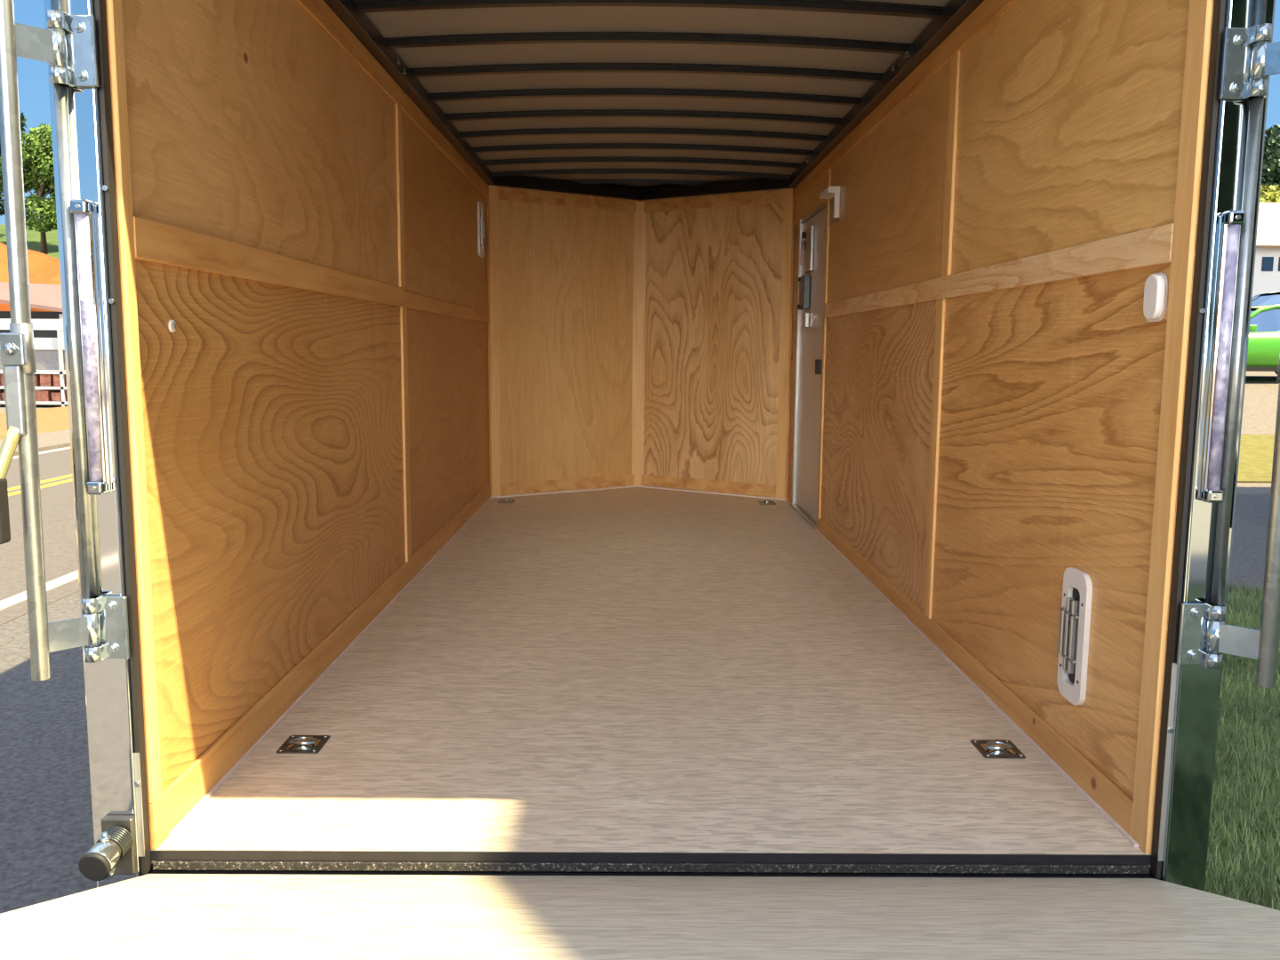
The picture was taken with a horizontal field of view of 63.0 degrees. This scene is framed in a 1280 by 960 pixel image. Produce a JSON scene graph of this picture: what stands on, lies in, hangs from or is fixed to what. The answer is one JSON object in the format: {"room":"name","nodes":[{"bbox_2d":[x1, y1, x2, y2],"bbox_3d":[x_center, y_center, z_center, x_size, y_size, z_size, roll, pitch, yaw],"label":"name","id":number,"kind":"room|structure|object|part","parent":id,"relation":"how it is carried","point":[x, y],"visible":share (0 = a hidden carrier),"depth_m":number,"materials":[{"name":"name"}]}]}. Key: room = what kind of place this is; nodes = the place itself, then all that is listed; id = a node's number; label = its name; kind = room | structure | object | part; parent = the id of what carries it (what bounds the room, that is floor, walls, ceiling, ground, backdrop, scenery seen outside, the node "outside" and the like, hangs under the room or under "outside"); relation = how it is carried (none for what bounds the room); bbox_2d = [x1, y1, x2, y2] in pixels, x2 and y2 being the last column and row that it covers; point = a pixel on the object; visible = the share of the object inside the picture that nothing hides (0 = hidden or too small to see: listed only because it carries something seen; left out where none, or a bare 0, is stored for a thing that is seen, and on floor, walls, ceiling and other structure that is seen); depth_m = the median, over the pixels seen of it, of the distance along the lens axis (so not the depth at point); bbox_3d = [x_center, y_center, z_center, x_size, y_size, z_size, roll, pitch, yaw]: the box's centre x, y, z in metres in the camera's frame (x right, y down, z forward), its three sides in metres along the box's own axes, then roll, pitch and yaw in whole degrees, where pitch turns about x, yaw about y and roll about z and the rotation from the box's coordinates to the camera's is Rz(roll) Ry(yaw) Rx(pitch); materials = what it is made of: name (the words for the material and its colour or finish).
{"room":"cargo space","nodes":[
{"label":"cargo space","id":0,"kind":"room"},
{"bbox_2d":[105,0,491,849],"bbox_3d":[-1.058,-0.594,4.600,0.110,2.410,5.174,0,7,0],"label":"wall","id":1,"kind":"structure","parent":0,"point":[309,433],"depth_m":2.88,"materials":[{"name":"brown wood"}]},
{"bbox_2d":[0,0,129,680],"bbox_3d":[-1.110,-0.440,1.906,0.246,1.645,0.065,-6,10,-44],"label":"bar","id":2,"kind":"object","parent":1,"relation":"attached to","point":[68,43],"visible":1,"depth_m":1.93,"materials":[{"name":"metal"}]},
{"bbox_3d":[-1.134,-0.237,1.891,0.042,0.058,0.014,0,7,0],"label":"latch plate","id":3,"kind":"part","parent":2,"relation":"part of","materials":[{"name":"metal"}]},
{"bbox_3d":[-1.139,-0.145,1.904,0.034,0.130,0.014,0,7,0],"label":"handle lever","id":4,"kind":"part","parent":2,"relation":"part of","materials":[{"name":"metal"}]},
{"bbox_3d":[-1.095,-0.787,1.888,0.030,0.066,0.107,7,10,44],"label":"strap arm","id":5,"kind":"part","parent":2,"relation":"part of","materials":[{"name":"metal"}]},
{"bbox_3d":[-1.104,0.296,2.024,0.030,0.066,0.107,7,10,44],"label":"strap arm","id":6,"kind":"part","parent":2,"relation":"part of","materials":[{"name":"metal"}]},
{"bbox_2d":[69,199,109,495],"bbox_3d":[-1.048,-0.248,1.988,0.033,0.556,0.034,0,7,0],"label":"light strip","id":7,"kind":"object","parent":1,"relation":"attached to","point":[83,211],"visible":1,"depth_m":1.98,"materials":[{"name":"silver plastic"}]},
{"bbox_2d":[43,0,152,887],"bbox_3d":[-1.055,-0.357,2.054,0.103,2.425,0.136,0,7,0],"label":"door frame","id":8,"kind":"structure","parent":1,"relation":"attached to","point":[114,697],"depth_m":2.04,"materials":[{"name":"silver metal"}]},
{"bbox_2d":[78,815,137,880],"bbox_3d":[-1.053,0.747,2.069,0.068,0.120,0.120,0,7,0],"label":"spring","id":9,"kind":"object","parent":1,"relation":"attached to","point":[115,852],"visible":1,"depth_m":2.06,"materials":[{"name":"metal"}]},
{"bbox_3d":[-1.056,0.741,2.119,0.063,0.120,0.019,0,7,0],"label":"mount plate","id":10,"kind":"part","parent":9,"relation":"part of","materials":[{"name":"metal"}]},
{"bbox_3d":[-0.998,-0.337,2.045,0.011,2.018,0.040,0,7,0],"label":"edge trim","id":11,"kind":"part","parent":1,"relation":"part of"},
{"bbox_2d":[168,320,175,332],"bbox_3d":[-1.001,-0.330,2.238,0.009,0.026,0.026,0,7,0],"label":"plug","id":12,"kind":"object","parent":1,"relation":"attached to","point":[172,325],"visible":1,"depth_m":2.23,"materials":[{"name":"white plastic"}]},
{"bbox_3d":[-1.013,-1.059,3.187,0.010,0.870,2.485,0,7,0],"label":"plywood panel","id":13,"kind":"part","parent":1,"relation":"part of","materials":[{"name":"brown wood"}]},
{"bbox_3d":[-1.022,-0.008,3.318,0.010,1.248,2.485,0,7,0],"label":"plywood panel","id":14,"kind":"part","parent":1,"relation":"part of","materials":[{"name":"brown wood"}]},
{"bbox_3d":[-1.005,-0.629,3.263,0.013,0.081,2.450,0,7,0],"label":"rail","id":15,"kind":"part","parent":1,"relation":"part of","materials":[{"name":"brown wood"}]},
{"bbox_3d":[-1.016,0.561,3.398,0.011,0.100,2.500,0,7,0],"label":"trim","id":16,"kind":"part","parent":1,"relation":"part of","materials":[{"name":"brown wood"}]},
{"bbox_3d":[-0.999,-1.454,3.165,0.011,0.081,2.460,0,7,0],"label":"trim","id":17,"kind":"part","parent":1,"relation":"part of","materials":[{"name":"brown wood"}]},
{"bbox_3d":[-1.018,-1.772,5.702,0.011,0.081,2.654,0,7,0],"label":"trim","id":18,"kind":"part","parent":1,"relation":"part of","materials":[{"name":"brown wood"}]},
{"bbox_3d":[-1.032,-1.380,5.743,0.010,0.870,2.669,0,7,0],"label":"plywood panel","id":19,"kind":"part","parent":1,"relation":"part of","materials":[{"name":"brown wood"}]},
{"bbox_3d":[-1.025,-0.942,5.802,0.011,0.068,2.662,0,7,0],"label":"rail","id":20,"kind":"part","parent":1,"relation":"part of","materials":[{"name":"brown wood"}]},
{"bbox_3d":[-1.040,-0.329,5.875,0.010,1.248,2.669,0,7,0],"label":"plywood panel","id":21,"kind":"part","parent":1,"relation":"part of","materials":[{"name":"brown wood"}]},
{"bbox_3d":[-1.035,0.239,5.955,0.011,0.100,2.652,0,7,0],"label":"trim","id":22,"kind":"part","parent":1,"relation":"part of","materials":[{"name":"brown wood"}]},
{"bbox_2d":[477,201,485,257],"bbox_3d":[-1.020,-1.612,6.733,0.026,0.340,0.200,0,7,0],"label":"air vent","id":23,"kind":"object","parent":1,"relation":"in","point":[481,235],"visible":1,"depth_m":6.69,"materials":[{"name":"white plastic"}]},
{"bbox_3d":[-1.020,-1.611,6.723,0.018,0.190,0.012,0,7,0],"label":"louver blade","id":24,"kind":"part","parent":23,"relation":"part of","materials":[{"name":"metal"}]},
{"bbox_2d":[486,178,646,497],"bbox_3d":[-0.530,-0.952,7.490,1.361,2.410,0.140,-4,9,-34],"label":"wall","id":25,"kind":"structure","parent":0,"point":[566,271],"depth_m":7.46,"materials":[{"name":"brown wood"}]},
{"bbox_3d":[-0.997,-0.934,7.150,0.070,2.106,0.018,-4,9,-33],"label":"edge trim","id":26,"kind":"part","parent":25,"relation":"part of","materials":[{"name":"brown wood"}]},
{"bbox_3d":[-0.513,0.033,7.605,1.117,0.083,0.011,-4,9,-33],"label":"trim","id":27,"kind":"part","parent":25,"relation":"part of","materials":[{"name":"brown wood"}]},
{"bbox_3d":[-0.496,-1.972,7.353,1.117,0.088,0.011,-4,9,-33],"label":"trim","id":28,"kind":"part","parent":25,"relation":"part of","materials":[{"name":"brown wood"}]},
{"bbox_2d":[0,873,1279,959],"bbox_3d":[0.038,0.564,1.054,2.092,0.880,2.175,0,7,0],"label":"door","id":29,"kind":"structure","parent":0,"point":[149,916],"depth_m":1.61,"materials":[{"name":"beige wood"}]},
{"bbox_2d":[151,487,1151,867],"bbox_3d":[0.006,0.425,5.068,2.080,0.030,5.833,0,7,0],"label":"floor","id":30,"kind":"structure","parent":0,"point":[629,669],"depth_m":2.96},
{"bbox_2d":[276,735,330,753],"bbox_3d":[-0.882,0.686,2.739,0.108,0.016,0.122,0,7,0],"label":"ring","id":31,"kind":"object","parent":30,"relation":"on","point":[294,744],"visible":1,"depth_m":2.72,"materials":[{"name":"metal"}]},
{"bbox_3d":[-0.882,0.690,2.740,0.074,0.006,0.080,0,7,0],"label":"dish","id":32,"kind":"part","parent":31,"relation":"part of","materials":[{"name":"silver metal"}]},
{"bbox_2d":[497,498,515,503],"bbox_3d":[-0.909,0.138,7.105,0.108,0.016,0.122,0,7,0],"label":"ring","id":33,"kind":"object","parent":30,"relation":"on","point":[503,500],"visible":1,"depth_m":7.09,"materials":[{"name":"metal"}]},
{"bbox_2d":[758,500,775,504],"bbox_3d":[0.868,0.151,7.119,0.108,0.016,0.122,0,7,0],"label":"ring","id":34,"kind":"object","parent":30,"relation":"on","point":[764,502],"visible":1,"depth_m":7.10,"materials":[{"name":"metal"}]},
{"bbox_2d":[970,739,1025,758],"bbox_3d":[0.941,0.701,2.746,0.108,0.016,0.122,0,7,0],"label":"ring","id":35,"kind":"object","parent":30,"relation":"on","point":[988,748],"visible":1,"depth_m":2.73,"materials":[{"name":"metal"}]},
{"bbox_3d":[0.941,0.705,2.747,0.074,0.006,0.080,0,7,0],"label":"dish","id":36,"kind":"part","parent":35,"relation":"part of","materials":[{"name":"silver metal"}]},
{"bbox_2d":[323,0,983,200],"bbox_3d":[0.024,-1.757,4.834,2.160,0.121,5.953,0,7,0],"label":"ceiling","id":37,"kind":"structure","parent":0,"point":[755,95],"depth_m":4.52,"materials":[{"name":"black metal"}]},
{"bbox_3d":[-0.991,-1.690,4.452,0.064,0.065,5.154,0,7,0],"label":"cove rail","id":38,"kind":"part","parent":37,"relation":"part of","materials":[{"name":"black metal"}]},
{"bbox_3d":[-0.512,-2.051,7.315,1.275,0.076,0.057,-4,9,-33],"label":"cove rail","id":39,"kind":"part","parent":37,"relation":"part of","materials":[{"name":"black metal"}]},
{"bbox_3d":[0.524,-2.043,7.323,1.275,0.076,0.057,5,8,32],"label":"cove rail","id":40,"kind":"part","parent":37,"relation":"part of","materials":[{"name":"black metal"}]},
{"bbox_3d":[1.043,-1.675,4.469,0.064,0.065,5.154,0,7,0],"label":"cove rail","id":41,"kind":"part","parent":37,"relation":"part of","materials":[{"name":"black metal"}]},
{"bbox_2d":[639,180,795,500],"bbox_3d":[0.529,-0.946,7.509,1.361,2.410,0.114,5,9,33],"label":"wall","id":42,"kind":"structure","parent":0,"point":[719,268],"depth_m":7.45,"materials":[{"name":"brown wood"}]},
{"bbox_3d":[0.488,0.040,7.613,1.117,0.083,0.011,5,8,32],"label":"trim","id":43,"kind":"part","parent":42,"relation":"part of","materials":[{"name":"brown wood"}]},
{"bbox_3d":[0.505,-1.964,7.361,1.117,0.088,0.011,5,8,32],"label":"trim","id":44,"kind":"part","parent":42,"relation":"part of","materials":[{"name":"brown wood"}]},
{"bbox_3d":[0.994,-0.919,7.166,0.070,2.106,0.018,5,8,32],"label":"edge trim","id":45,"kind":"part","parent":42,"relation":"part of","materials":[{"name":"brown wood"}]},
{"bbox_2d":[787,0,1213,854],"bbox_3d":[1.092,-0.578,4.617,0.110,2.410,5.174,0,7,0],"label":"wall","id":46,"kind":"structure","parent":0,"point":[1002,407],"depth_m":2.88,"materials":[{"name":"brown wood"}]},
{"bbox_2d":[150,850,1151,878],"bbox_3d":[0.026,0.833,2.185,2.080,0.119,0.028,0,7,0],"label":"door sill","id":47,"kind":"structure","parent":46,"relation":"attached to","point":[223,862],"depth_m":2.17,"materials":[{"name":"black paint"}]},
{"bbox_3d":[1.044,-0.778,7.051,0.010,1.880,0.254,0,7,0],"label":"plywood panel","id":48,"kind":"part","parent":46,"relation":"part of","materials":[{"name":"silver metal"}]},
{"bbox_2d":[790,200,826,528],"bbox_3d":[1.041,-0.702,6.444,0.124,1.880,0.970,0,7,0],"label":"door","id":49,"kind":"structure","parent":46,"relation":"in","point":[810,307],"depth_m":6.47,"materials":[{"name":"metal"}]},
{"bbox_3d":[1.007,-1.400,6.451,0.030,0.153,0.106,2,7,13],"label":"handle","id":50,"kind":"part","parent":49,"relation":"part of","materials":[{"name":"silver metal"}]},
{"bbox_3d":[1.019,-1.519,6.487,0.020,0.044,0.044,0,7,0],"label":"lock knob","id":51,"kind":"part","parent":49,"relation":"part of","materials":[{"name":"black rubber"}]},
{"bbox_3d":[1.047,-1.424,6.459,0.021,0.270,0.200,0,7,0],"label":"lock plate","id":52,"kind":"part","parent":49,"relation":"part of","materials":[{"name":"metal"}]},
{"bbox_3d":[1.056,-1.768,6.438,0.010,0.238,1.224,0,7,0],"label":"plywood panel","id":53,"kind":"part","parent":46,"relation":"part of","materials":[{"name":"brown wood"}]},
{"bbox_2d":[819,185,840,226],"bbox_3d":[1.022,-1.481,5.665,0.066,0.180,0.320,0,7,0],"label":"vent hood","id":54,"kind":"object","parent":46,"relation":"attached to","point":[831,193],"visible":1,"depth_m":5.53,"materials":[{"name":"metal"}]},
{"bbox_3d":[1.053,-1.481,5.666,0.004,0.180,0.320,0,7,0],"label":"plate","id":55,"kind":"part","parent":54,"relation":"part of","materials":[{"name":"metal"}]},
{"bbox_3d":[1.053,-1.720,5.422,0.011,0.081,3.252,0,7,0],"label":"trim","id":56,"kind":"part","parent":46,"relation":"part of","materials":[{"name":"brown wood"}]},
{"bbox_3d":[1.057,-0.189,4.868,0.010,1.255,2.285,0,7,0],"label":"plywood panel","id":57,"kind":"part","parent":46,"relation":"part of","materials":[{"name":"brown wood"}]},
{"bbox_3d":[1.066,-1.239,4.736,0.010,0.863,2.285,0,7,0],"label":"plywood panel","id":58,"kind":"part","parent":46,"relation":"part of","materials":[{"name":"brown wood"}]},
{"bbox_3d":[1.072,-1.403,2.899,0.011,0.081,1.830,0,7,0],"label":"trim","id":59,"kind":"part","parent":46,"relation":"part of","materials":[{"name":"brown wood"}]},
{"bbox_3d":[1.047,0.493,4.160,0.011,0.078,3.860,0,7,0],"label":"trim","id":60,"kind":"part","parent":46,"relation":"part of","materials":[{"name":"brown wood"}]},
{"bbox_3d":[1.057,-0.713,3.978,0.012,0.077,3.800,0,7,0],"label":"rail","id":61,"kind":"part","parent":46,"relation":"part of","materials":[{"name":"brown wood"}]},
{"bbox_3d":[1.071,0.056,2.918,0.010,1.255,1.645,0,7,0],"label":"plywood panel","id":62,"kind":"part","parent":46,"relation":"part of","materials":[{"name":"brown wood"}]},
{"bbox_2d":[1056,567,1092,705],"bbox_3d":[1.054,0.380,2.548,0.026,0.325,0.135,0,7,0],"label":"air vent","id":63,"kind":"object","parent":46,"relation":"in","point":[1075,612],"visible":1,"depth_m":2.53,"materials":[{"name":"white plastic"}]},
{"bbox_3d":[1.054,0.378,2.566,0.018,0.182,0.012,0,7,0],"label":"louver blade","id":64,"kind":"part","parent":63,"relation":"part of","materials":[{"name":"metal"}]},
{"bbox_3d":[1.054,0.382,2.538,0.018,0.182,0.012,0,7,0],"label":"louver blade","id":65,"kind":"part","parent":63,"relation":"part of","materials":[{"name":"metal"}]},
{"bbox_3d":[1.080,-0.994,2.787,0.010,0.863,1.645,0,7,0],"label":"plywood panel","id":66,"kind":"part","parent":46,"relation":"part of","materials":[{"name":"brown wood"}]},
{"bbox_2d":[1143,272,1167,321],"bbox_3d":[1.064,-0.380,2.172,0.022,0.100,0.089,0,7,0],"label":"light switch","id":67,"kind":"object","parent":46,"relation":"attached to","point":[1156,291],"visible":1,"depth_m":2.14,"materials":[{"name":"white plastic"}]},
{"bbox_3d":[1.070,-0.274,2.083,0.011,2.118,0.070,0,7,0],"label":"edge trim","id":68,"kind":"part","parent":46,"relation":"part of","materials":[{"name":"brown wood"}]},
{"bbox_2d":[1149,0,1275,891],"bbox_3d":[1.128,-0.341,2.072,0.103,2.425,0.136,0,7,0],"label":"door frame","id":69,"kind":"structure","parent":46,"relation":"attached to","point":[1191,693],"depth_m":2.07,"materials":[{"name":"grey metal"}]},
{"bbox_2d":[1200,210,1246,503],"bbox_3d":[1.120,-0.232,2.006,0.033,0.556,0.034,0,7,0],"label":"light strip","id":70,"kind":"object","parent":46,"relation":"attached to","point":[1231,220],"visible":1,"depth_m":2.00,"materials":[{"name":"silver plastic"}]},
{"bbox_2d":[1176,23,1279,688],"bbox_3d":[1.186,-0.423,1.925,0.247,1.645,0.069,7,10,41],"label":"bar","id":71,"kind":"object","parent":46,"relation":"attached to","point":[1249,56],"visible":1,"depth_m":1.99,"materials":[{"name":"metal"}]},
{"bbox_3d":[1.167,0.313,2.042,0.107,0.066,0.030,7,10,44],"label":"strap arm","id":72,"kind":"part","parent":71,"relation":"part of","materials":[{"name":"metal"}]},
{"bbox_3d":[1.176,-0.771,1.906,0.107,0.066,0.030,7,10,44],"label":"strap arm","id":73,"kind":"part","parent":71,"relation":"part of","materials":[{"name":"metal"}]},
{"label":"outside","id":74,"kind":"structure","parent":0,"visible":0},
{"bbox_2d":[1240,371,1279,434],"bbox_3d":[30.348,-4.387,38.583,58.840,2.330,46.900,0,7,0],"label":"parking lot","id":75,"kind":"structure","parent":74,"point":[1260,388],"depth_m":18.06,"materials":[{"name":"beige concrete"}]},
{"bbox_2d":[1246,304,1279,374],"bbox_3d":[12.488,-2.815,21.264,4.380,1.490,2.060,0,7,-3],"label":"car","id":76,"kind":"object","parent":75,"relation":"on","point":[1264,332],"visible":0.19,"depth_m":20.41,"materials":[{"name":"green paint"}]},
{"bbox_2d":[1248,324,1257,331],"bbox_3d":[11.845,-2.946,20.256,0.180,0.130,0.170,0,7,-3],"label":"mirror","id":77,"kind":"object","parent":76,"relation":"attached to","point":[1252,327],"depth_m":20.17,"materials":[{"name":"green paint"}]},
{"bbox_3d":[12.950,-3.259,21.234,3.048,0.594,1.688,0,7,-3],"label":"roof frame","id":78,"kind":"part","parent":76,"relation":"part of","materials":[{"name":"green paint"}]},
{"bbox_2d":[1251,291,1279,306],"bbox_3d":[16.650,-4.090,26.878,4.730,1.609,2.225,-1,7,-9],"label":"car","id":79,"kind":"object","parent":75,"relation":"on","point":[1271,298],"visible":0.02,"depth_m":26.87,"materials":[{"name":"blue paint"}]},
{"bbox_3d":[17.144,-4.575,26.895,3.291,0.641,1.822,-1,7,-9],"label":"roof frame","id":80,"kind":"part","parent":79,"relation":"part of","materials":[{"name":"blue paint"}]},
{"bbox_2d":[1252,202,1279,296],"bbox_3d":[25.773,-7.879,41.084,10.800,5.900,8.200,0,7,0],"label":"house","id":81,"kind":"structure","parent":75,"relation":"on","point":[1267,266],"depth_m":37.62,"materials":[{"name":"white paint"}]},
{"bbox_2d":[1259,184,1279,202],"bbox_3d":[33.550,-11.069,55.773,6.941,9.561,7.600,-3,8,-23],"label":"bush","id":82,"kind":"object","parent":75,"relation":"on","point":[1271,194],"visible":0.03,"depth_m":54.72,"materials":[{"name":"yellow plant"}]},
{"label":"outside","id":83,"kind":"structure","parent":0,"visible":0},
{"bbox_2d":[1229,493,1270,591],"bbox_3d":[7.563,0.597,7.748,12.840,0.010,7.000,0,7,0],"label":"road","id":84,"kind":"structure","parent":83,"point":[1252,511],"depth_m":8.43,"materials":[{"name":"grey asphalt"}]},
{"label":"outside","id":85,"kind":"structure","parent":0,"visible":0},
{"bbox_2d":[1237,434,1274,482],"bbox_3d":[20.519,-0.195,13.942,38.840,0.430,3.100,0,7,0],"label":"dry grass strip","id":86,"kind":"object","parent":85,"point":[1256,452],"depth_m":13.56,"materials":[{"name":"yellow plant"}]},
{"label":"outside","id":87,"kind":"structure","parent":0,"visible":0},
{"bbox_2d":[0,389,1271,494],"bbox_3d":[0.022,1.389,2.249,300.000,0.300,300.000,0,7,0],"label":"ground","id":88,"kind":"structure","parent":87,"point":[1244,488],"depth_m":12.03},
{"bbox_2d":[0,281,65,370],"bbox_3d":[-22.013,-5.166,36.541,8.400,3.750,6.000,0,7,0],"label":"shed","id":89,"kind":"object","parent":88,"relation":"on","point":[48,297],"visible":0.16,"depth_m":35.74,"materials":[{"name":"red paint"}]},
{"bbox_3d":[-18.800,-4.183,34.148,0.160,2.450,0.160,0,7,0],"label":"post","id":90,"kind":"part","parent":89,"relation":"part of","materials":[{"name":"paint"}]},
{"bbox_2d":[0,318,67,407],"bbox_3d":[-15.537,-2.842,25.214,4.400,2.070,1.150,0,7,0],"label":"storage rack","id":91,"kind":"object","parent":88,"relation":"on","point":[49,352],"visible":0.34,"depth_m":24.74,"materials":[{"name":"paint"}]},
{"bbox_3d":[-15.533,-2.861,24.763,4.400,0.480,0.040,0,7,0],"label":"panel","id":92,"kind":"part","parent":91,"relation":"part of","materials":[{"name":"grey"}]},
{"bbox_3d":[-15.541,-2.266,25.287,4.400,0.770,1.150,0,7,0],"label":"shelf frame","id":93,"kind":"part","parent":91,"relation":"part of","materials":[{"name":"paint"}]},
{"bbox_2d":[1261,124,1279,187],"bbox_3d":[39.133,-14.201,63.431,9.999,14.057,6.550,-3,8,-25],"label":"tree","id":94,"kind":"object","parent":88,"relation":"on","point":[1270,175],"visible":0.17,"depth_m":61.40,"materials":[{"name":"green plant"}]},
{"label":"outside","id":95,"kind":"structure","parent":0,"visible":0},
{"bbox_2d":[0,224,59,259],"bbox_3d":[-81.404,-11.965,65.491,118.000,10.233,70.000,0,7,0],"label":"hill","id":96,"kind":"structure","parent":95,"point":[33,236],"depth_m":61.20,"materials":[{"name":"green plant"}]},
{"bbox_2d":[0,110,27,219],"bbox_3d":[-38.697,-17.924,59.616,4.610,9.892,7.036,6,9,36],"label":"tree","id":97,"kind":"object","parent":96,"relation":"on","point":[23,119],"visible":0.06,"depth_m":61.09,"materials":[{"name":"green plant"}]},
{"bbox_2d":[0,123,57,253],"bbox_3d":[-32.784,-16.017,57.348,4.386,7.001,4.962,5,8,31],"label":"tree","id":98,"kind":"object","parent":96,"relation":"on","point":[37,156],"visible":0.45,"depth_m":56.15,"materials":[{"name":"green plant"}]},
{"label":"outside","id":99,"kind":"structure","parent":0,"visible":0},
{"bbox_2d":[1204,580,1279,910],"bbox_3d":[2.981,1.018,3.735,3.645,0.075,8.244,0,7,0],"label":"grass","id":100,"kind":"structure","parent":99,"point":[1228,863],"depth_m":3.63,"materials":[{"name":"green plant"}]},
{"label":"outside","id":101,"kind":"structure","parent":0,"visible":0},
{"bbox_2d":[0,591,96,913],"bbox_3d":[-1.104,2.464,-7.703,4.700,0.012,100.000,0,7,0],"label":"asphalt","id":102,"kind":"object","parent":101,"point":[46,824],"depth_m":3.65,"materials":[{"name":"grey asphalt"}]},
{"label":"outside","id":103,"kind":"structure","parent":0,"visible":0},
{"bbox_2d":[0,429,70,455],"bbox_3d":[-9.148,-2.587,31.920,1.290,0.100,180.000,0,7,0],"label":"pavement","id":104,"kind":"structure","parent":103,"point":[56,439],"depth_m":15.66,"materials":[{"name":"beige concrete"}]},
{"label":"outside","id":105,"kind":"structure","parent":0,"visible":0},
{"bbox_2d":[0,446,79,625],"bbox_3d":[-6.043,-2.560,31.946,4.900,0.024,180.000,0,7,0],"label":"road","id":106,"kind":"structure","parent":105,"point":[55,468],"depth_m":7.99,"materials":[{"name":"grey asphalt"}]},
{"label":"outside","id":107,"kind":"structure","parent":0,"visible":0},
{"bbox_2d":[0,406,69,439],"bbox_3d":[-11.770,-3.833,41.823,3.790,0.100,160.000,0,7,0],"label":"verge","id":108,"kind":"structure","parent":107,"point":[55,419],"depth_m":19.94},
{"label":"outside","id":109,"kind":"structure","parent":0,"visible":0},
{"bbox_2d":[0,241,60,311],"bbox_3d":[-40.266,-6.965,44.497,40.000,6.959,6.500,0,7,0],"label":"bank","id":110,"kind":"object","parent":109,"point":[43,268],"visible":0.09,"depth_m":44.12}
]}

